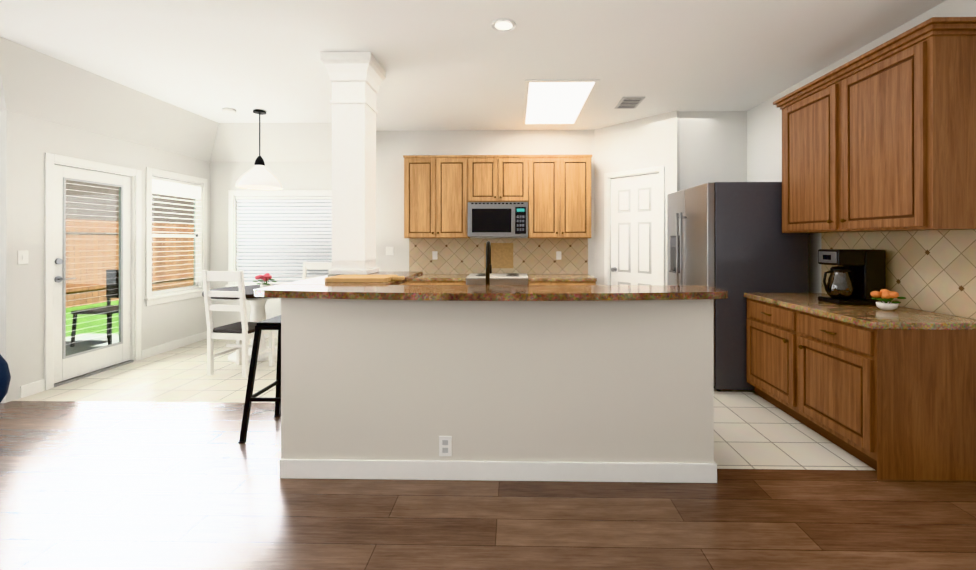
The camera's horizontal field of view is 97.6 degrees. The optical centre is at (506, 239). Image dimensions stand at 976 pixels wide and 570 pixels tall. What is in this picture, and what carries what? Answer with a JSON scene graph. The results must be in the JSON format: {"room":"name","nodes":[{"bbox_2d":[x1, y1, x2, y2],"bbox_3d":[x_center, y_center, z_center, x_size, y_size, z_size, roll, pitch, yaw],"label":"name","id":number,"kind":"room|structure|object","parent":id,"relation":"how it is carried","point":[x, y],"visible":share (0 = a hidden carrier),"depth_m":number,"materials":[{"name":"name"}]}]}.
{"room":"dining room and kitchen","nodes":[
{"label":"dining room and kitchen","id":0,"kind":"room"},
{"bbox_2d":[0,110,209,402],"bbox_3d":[-4.244,-0.069,4.859,0.100,2.900,2.510,0,0,1],"label":"wall","id":1,"kind":"structure","parent":0,"point":[27,142],"depth_m":3.83,"materials":[{"name":"white paint"}]},
{"bbox_2d":[18,250,27,264],"bbox_3d":[-4.211,0.159,3.723,0.008,0.120,0.080,0,0,1],"label":"light switch","id":2,"kind":"object","parent":1,"relation":"attached to","point":[22,257],"visible":1,"depth_m":3.72,"materials":[{"name":"white plastic"}]},
{"bbox_2d":[54,164,130,383],"bbox_3d":[-4.226,0.327,4.393,0.104,2.058,0.824,0,0,1],"label":"french door","id":3,"kind":"structure","parent":1,"relation":"in","point":[68,366],"depth_m":4.34,"materials":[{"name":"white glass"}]},
{"bbox_2d":[44,153,141,389],"bbox_3d":[-4.245,0.295,4.393,0.116,2.170,1.000,0,0,1],"label":"door frame","id":4,"kind":"structure","parent":1,"relation":"attached to","point":[51,160],"depth_m":4.21,"materials":[{"name":"white wood"}]},
{"bbox_2d":[141,331,206,359],"bbox_3d":[-4.176,1.329,5.433,0.014,0.105,1.075,0,0,1],"label":"baseboard","id":5,"kind":"structure","parent":1,"relation":"attached to","point":[162,348],"depth_m":5.34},
{"bbox_2d":[144,167,206,305],"bbox_3d":[-4.210,-0.028,5.453,0.145,1.620,1.020,0,0,1],"label":"window","id":6,"kind":"structure","parent":1,"relation":"in","point":[161,182],"depth_m":5.45,"materials":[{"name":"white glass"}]},
{"bbox_2d":[210,130,593,327],"bbox_3d":[-1.527,-0.068,6.012,5.490,2.900,0.100,0,0,1],"label":"wall","id":7,"kind":"structure","parent":0,"point":[393,148],"depth_m":5.96,"materials":[{"name":"white paint"}]},
{"bbox_2d":[264,330,277,337],"bbox_3d":[-2.773,1.330,5.977,2.800,0.105,0.014,0,0,1],"label":"baseboard","id":8,"kind":"structure","parent":7,"relation":"attached to","point":[276,331],"depth_m":5.98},
{"bbox_2d":[226,190,331,286],"bbox_3d":[-3.082,0.028,6.019,1.680,1.430,0.145,0,0,1],"label":"window","id":9,"kind":"structure","parent":7,"relation":"in","point":[280,236],"depth_m":6.02,"materials":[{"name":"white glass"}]},
{"bbox_2d":[386,247,393,254],"bbox_3d":[-1.628,0.162,5.959,0.110,0.120,0.008,0,0,1],"label":"light switch","id":10,"kind":"object","parent":7,"relation":"attached to","point":[389,250],"visible":1,"depth_m":5.96,"materials":[{"name":"white plastic"}]},
{"bbox_2d":[403,155,474,237],"bbox_3d":[-0.894,-0.560,5.778,0.906,1.092,0.338,0,0,1],"label":"upper cabinet","id":11,"kind":"object","parent":7,"relation":"attached to","point":[442,191],"depth_m":5.61,"materials":[{"name":"brown wood"}]},
{"bbox_2d":[409,238,587,273],"bbox_3d":[-0.112,0.234,5.928,2.484,0.494,0.012,0,0,1],"label":"backsplash","id":12,"kind":"structure","parent":7,"relation":"attached to","point":[508,255],"depth_m":5.92,"materials":[{"name":"beige tile"}]},
{"bbox_2d":[475,155,522,201],"bbox_3d":[-0.106,-0.797,5.763,0.796,0.618,0.338,0,0,1],"label":"upper cabinet","id":13,"kind":"object","parent":7,"relation":"attached to","point":[498,178],"depth_m":5.60,"materials":[{"name":"brown wood"}]},
{"bbox_2d":[468,202,527,236],"bbox_3d":[-0.107,-0.257,5.716,0.784,0.447,0.430,0,0,1],"label":"microwave","id":14,"kind":"object","parent":13,"relation":"attached to","point":[497,219],"visible":1,"depth_m":5.54,"materials":[{"name":"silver metal"}]},
{"bbox_2d":[523,155,590,237],"bbox_3d":[0.673,-0.560,5.748,0.888,1.092,0.338,0,0,1],"label":"upper cabinet","id":15,"kind":"object","parent":7,"relation":"attached to","point":[556,188],"depth_m":5.58,"materials":[{"name":"brown wood"}]},
{"bbox_2d":[13,338,874,469],"bbox_3d":[-0.684,1.405,4.321,7.240,0.050,3.444,0,0,1],"label":"floor","id":16,"kind":"structure","parent":0,"point":[752,430],"depth_m":3.70,"materials":[{"name":"beige tile"}]},
{"bbox_2d":[202,270,274,377],"bbox_3d":[-2.784,0.844,4.473,0.460,1.072,0.503,0,0,9],"label":"dining chair","id":17,"kind":"object","parent":16,"relation":"on","point":[242,332],"visible":0.92,"depth_m":4.29,"materials":[{"name":"white paint"}]},
{"bbox_2d":[202,284,278,362],"bbox_3d":[-2.940,0.985,5.057,1.080,0.792,1.080,0,0,1],"label":"dining table","id":18,"kind":"object","parent":16,"relation":"on","point":[258,312],"visible":0.42,"depth_m":4.98,"materials":[{"name":"white paint"}]},
{"bbox_2d":[253,273,276,287],"bbox_3d":[-2.728,0.488,4.863,0.262,0.199,0.232,0,0,1],"label":"vase","id":19,"kind":"object","parent":18,"relation":"on","point":[266,277],"visible":0.94,"depth_m":4.82,"materials":[{"name":"white ceramic"}]},
{"bbox_2d":[302,262,331,279],"bbox_3d":[-2.598,0.846,5.693,0.460,1.072,0.503,0,0,1],"label":"dining chair","id":20,"kind":"object","parent":16,"relation":"on","point":[317,266],"visible":0.1,"depth_m":5.91,"materials":[{"name":"white paint"}]},
{"bbox_2d":[400,278,465,284],"bbox_3d":[-0.924,0.952,5.626,0.852,0.860,0.638,0,0,1],"label":"base cabinet","id":21,"kind":"object","parent":16,"relation":"on","point":[412,282],"depth_m":5.31,"materials":[{"name":"brown wood"}]},
{"bbox_2d":[416,274,469,281],"bbox_3d":[-0.929,0.502,5.625,0.862,0.040,0.641,0,0,1],"label":"countertop","id":22,"kind":"structure","parent":21,"relation":"on","point":[426,277],"depth_m":5.33,"materials":[{"name":"beige stone"}]},
{"bbox_2d":[466,273,527,284],"bbox_3d":[-0.110,0.924,5.558,0.770,0.916,0.630,0,0,1],"label":"range","id":23,"kind":"object","parent":16,"relation":"on","point":[500,278],"visible":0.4,"depth_m":5.30,"materials":[{"name":"silver metal"}]},
{"bbox_2d":[279,275,716,482],"bbox_3d":[-0.045,0.855,3.137,2.497,1.044,1.409,0,0,1],"label":"kitchen island","id":24,"kind":"object","parent":16,"relation":"on","point":[392,380],"depth_m":2.45,"materials":[{"name":"beige paint"}]},
{"bbox_2d":[294,271,421,282],"bbox_3d":[-1.118,0.313,3.323,0.690,0.040,1.160,0,0,1],"label":"island countertop","id":25,"kind":"structure","parent":24,"relation":"on","point":[408,274],"depth_m":3.36,"materials":[{"name":"stone"}]},
{"bbox_2d":[320,52,385,274],"bbox_3d":[-1.302,-0.614,3.668,0.410,1.811,0.410,0,0,1],"label":"column","id":26,"kind":"structure","parent":25,"relation":"on","point":[356,79],"depth_m":3.53,"materials":[{"name":"white paint"}]},
{"bbox_2d":[325,275,404,281],"bbox_3d":[-0.983,0.278,3.041,0.510,0.028,0.300,0,0,1],"label":"cutting board","id":27,"kind":"object","parent":25,"relation":"on","point":[362,278],"visible":1,"depth_m":2.94,"materials":[{"name":"brown wood"}]},
{"bbox_2d":[486,241,491,284],"bbox_3d":[-0.090,0.242,2.885,0.114,0.466,0.214,0,0,1],"label":"faucet","id":28,"kind":"object","parent":24,"relation":"on","point":[488,260],"visible":0.67,"depth_m":2.80,"materials":[{"name":"metal"}]},
{"bbox_2d":[254,283,727,302],"bbox_3d":[-0.111,0.312,2.509,2.734,0.040,0.430,0,0,1],"label":"island countertop","id":29,"kind":"structure","parent":24,"relation":"on","point":[288,292],"depth_m":2.43,"materials":[{"name":"brown stone"}]},
{"bbox_2d":[527,274,595,284],"bbox_3d":[0.697,0.952,5.595,0.834,0.860,0.638,0,0,1],"label":"base cabinet","id":30,"kind":"object","parent":16,"relation":"on","point":[529,283],"depth_m":5.28,"materials":[{"name":"brown wood"}]},
{"bbox_2d":[528,274,595,281],"bbox_3d":[0.702,0.502,5.594,0.844,0.040,0.641,0,0,1],"label":"countertop","id":31,"kind":"structure","parent":30,"relation":"on","point":[531,277],"depth_m":5.30,"materials":[{"name":"beige stone"}]},
{"bbox_2d":[667,182,808,390],"bbox_3d":[2.244,0.432,4.356,0.966,1.896,1.025,0,0,1],"label":"refrigerator","id":32,"kind":"object","parent":16,"relation":"on","point":[733,240],"visible":0.6,"depth_m":3.85,"materials":[{"name":"black metal"}]},
{"bbox_2d":[746,297,791,415],"bbox_3d":[2.473,0.948,3.474,0.688,0.860,0.700,0,0,1],"label":"base cabinet","id":33,"kind":"object","parent":16,"relation":"on","point":[769,324],"depth_m":3.45,"materials":[{"name":"brown wood"}]},
{"bbox_2d":[792,309,975,480],"bbox_3d":[2.460,0.947,2.782,0.688,0.860,0.684,0,0,1],"label":"base cabinet","id":34,"kind":"object","parent":16,"relation":"on","point":[887,395],"depth_m":2.44,"materials":[{"name":"brown wood"}]},
{"bbox_2d":[744,293,975,328],"bbox_3d":[2.462,0.498,3.127,0.696,0.040,1.390,0,0,1],"label":"countertop","id":35,"kind":"structure","parent":34,"relation":"on","point":[901,317],"depth_m":2.71,"materials":[{"name":"brown stone"}]},
{"bbox_2d":[818,249,885,304],"bbox_3d":[2.558,0.277,3.193,0.374,0.400,0.220,0,0,1],"label":"coffee maker","id":36,"kind":"object","parent":35,"relation":"on","point":[857,276],"visible":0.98,"depth_m":3.11,"materials":[{"name":"black plastic"}]},
{"bbox_2d":[870,289,905,310],"bbox_3d":[2.570,0.407,2.884,0.194,0.139,0.185,0,0,1],"label":"flower bowl","id":37,"kind":"object","parent":35,"relation":"on","point":[883,302],"visible":1,"depth_m":2.84,"materials":[{"name":"white ceramic"}]},
{"bbox_2d":[0,0,945,130],"bbox_3d":[-2.129,-1.554,1.950,10.040,0.060,8.250,0,0,1],"label":"ceiling","id":38,"kind":"structure","parent":0,"point":[454,64],"depth_m":3.41,"materials":[{"name":"white paint"}]},
{"bbox_2d":[0,37,331,161],"bbox_3d":[-4.499,-1.304,4.601,5.000,0.429,2.840,0,0,1],"label":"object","id":39,"kind":"structure","parent":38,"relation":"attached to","point":[36,84],"depth_m":4.56,"materials":[{"name":"white paint"}]},
{"bbox_2d":[222,108,235,113],"bbox_3d":[-3.241,-1.501,4.997,0.140,0.034,0.140,0,0,1],"label":"smoke detector","id":40,"kind":"object","parent":38,"relation":"attached to","point":[229,110],"visible":1,"depth_m":4.96,"materials":[{"name":"white plastic"}]},
{"bbox_2d":[235,110,282,189],"bbox_3d":[-2.910,-1.064,5.040,0.486,0.909,0.486,0,0,1],"label":"pendant light","id":41,"kind":"object","parent":38,"relation":"hanging from","point":[258,175],"visible":1,"depth_m":4.96,"materials":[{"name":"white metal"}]},
{"bbox_2d":[492,18,515,31],"bbox_3d":[-0.018,-1.516,3.025,0.170,0.011,0.170,0,0,1],"label":"recessed light","id":42,"kind":"object","parent":38,"relation":"in","point":[503,25],"visible":1,"depth_m":3.03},
{"bbox_2d":[522,79,599,124],"bbox_3d":[0.551,-1.513,4.845,0.710,0.012,1.560,0,0,1],"label":"ceiling light panel","id":43,"kind":"object","parent":38,"relation":"attached to","point":[555,102],"visible":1,"depth_m":4.65,"materials":[{"name":"white plastic"}]},
{"bbox_2d":[614,97,644,108],"bbox_3d":[1.365,-1.511,4.739,0.240,0.016,0.380,0,0,1],"label":"ceiling vent","id":44,"kind":"object","parent":38,"relation":"in","point":[629,102],"visible":0.98,"depth_m":4.71,"materials":[{"name":"white metal"}]},
{"bbox_2d":[0,401,975,569],"bbox_3d":[-2.102,1.399,0.760,9.940,0.050,5.680,0,0,1],"label":"floor","id":45,"kind":"structure","parent":0,"point":[86,485],"depth_m":2.14,"materials":[{"name":"brown wood"}]},
{"bbox_2d":[0,354,10,402],"bbox_3d":[-3.208,0.970,1.998,0.922,0.812,0.913,0,0,1],"label":"armchair","id":46,"kind":"object","parent":45,"relation":"on","point":[5,377],"visible":1,"depth_m":2.35,"materials":[{"name":"fabric"}]},
{"bbox_2d":[238,315,280,442],"bbox_3d":[-1.572,0.979,3.111,0.470,0.802,0.470,0,0,1],"label":"bar stool","id":47,"kind":"object","parent":45,"relation":"on","point":[273,323],"visible":0.31,"depth_m":2.95,"materials":[{"name":"black metal"}]},
{"bbox_2d":[594,110,679,284],"bbox_3d":[1.631,-0.068,5.526,0.100,2.900,1.245,0,0,-42],"label":"wall","id":48,"kind":"structure","parent":0,"point":[651,141],"depth_m":5.45,"materials":[{"name":"white paint"}]},
{"bbox_2d":[604,165,663,284],"bbox_3d":[1.652,0.247,5.491,0.115,2.270,0.855,0,0,-42],"label":"trim","id":49,"kind":"structure","parent":48,"relation":"attached to","point":[607,228],"depth_m":5.55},
{"bbox_2d":[611,173,658,284],"bbox_3d":[1.633,0.279,5.465,0.109,2.182,0.715,0,0,-42],"label":"pantry door","id":50,"kind":"structure","parent":48,"relation":"in","point":[634,230],"depth_m":5.47,"materials":[{"name":"white wood"}]},
{"bbox_2d":[679,111,746,190],"bbox_3d":[2.412,-0.069,5.117,0.880,2.900,0.100,0,0,1],"label":"wall","id":51,"kind":"structure","parent":0,"point":[713,146],"depth_m":5.07,"materials":[{"name":"white paint"}]},
{"bbox_2d":[747,0,975,318],"bbox_3d":[2.833,-0.075,1.493,0.100,2.900,7.330,0,0,1],"label":"wall","id":52,"kind":"structure","parent":0,"point":[764,141],"depth_m":4.42,"materials":[{"name":"white paint"}]},
{"bbox_2d":[777,77,832,232],"bbox_3d":[2.614,-0.617,3.433,0.404,1.119,0.690,0,0,1],"label":"upper cabinet","id":53,"kind":"object","parent":52,"relation":"attached to","point":[807,118],"depth_m":3.41,"materials":[{"name":"brown wood"}]},
{"bbox_2d":[821,229,975,318],"bbox_3d":[2.809,0.210,3.123,0.008,0.534,1.390,0,0,1],"label":"backsplash","id":54,"kind":"structure","parent":52,"relation":"attached to","point":[933,270],"depth_m":2.85,"materials":[{"name":"beige tile"}]},
{"bbox_2d":[833,25,975,232],"bbox_3d":[2.601,-0.618,2.751,0.404,1.119,0.675,0,0,1],"label":"upper cabinet","id":55,"kind":"object","parent":52,"relation":"attached to","point":[881,137],"depth_m":2.54,"materials":[{"name":"brown wood"}]},
{"label":"outside","id":56,"kind":"structure","parent":0,"visible":0},
{"bbox_2d":[66,300,118,336],"bbox_3d":[-17.054,1.590,10.207,25.680,0.100,40.000,0,0,1],"label":"lawn","id":57,"kind":"structure","parent":56,"point":[95,328],"depth_m":7.97,"materials":[{"name":"green plant"}]},
{"bbox_2d":[66,334,118,355],"bbox_3d":[-5.356,1.470,4.782,2.080,0.120,3.200,0,0,1],"label":"patio","id":58,"kind":"structure","parent":57,"relation":"on","point":[89,343],"depth_m":5.84,"materials":[{"name":"concrete"}]},
{"bbox_2d":[70,270,118,346],"bbox_3d":[-5.426,0.921,5.835,0.530,0.979,0.530,0,0,1],"label":"patio chair","id":59,"kind":"object","parent":58,"relation":"on","point":[115,289],"depth_m":5.81,"materials":[{"name":"black metal"}]},
{"bbox_2d":[66,180,193,224],"bbox_3d":[-17.318,-1.829,14.218,9.000,6.750,20.000,0,0,1],"label":"house","id":60,"kind":"structure","parent":57,"relation":"on","point":[89,190],"depth_m":13.67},
{"bbox_2d":[66,219,193,307],"bbox_3d":[-9.846,0.539,10.071,0.100,2.000,32.000,0,0,1],"label":"fence","id":61,"kind":"object","parent":57,"relation":"on","point":[106,264],"depth_m":10.42,"materials":[{"name":"brown wood"}]}
]}

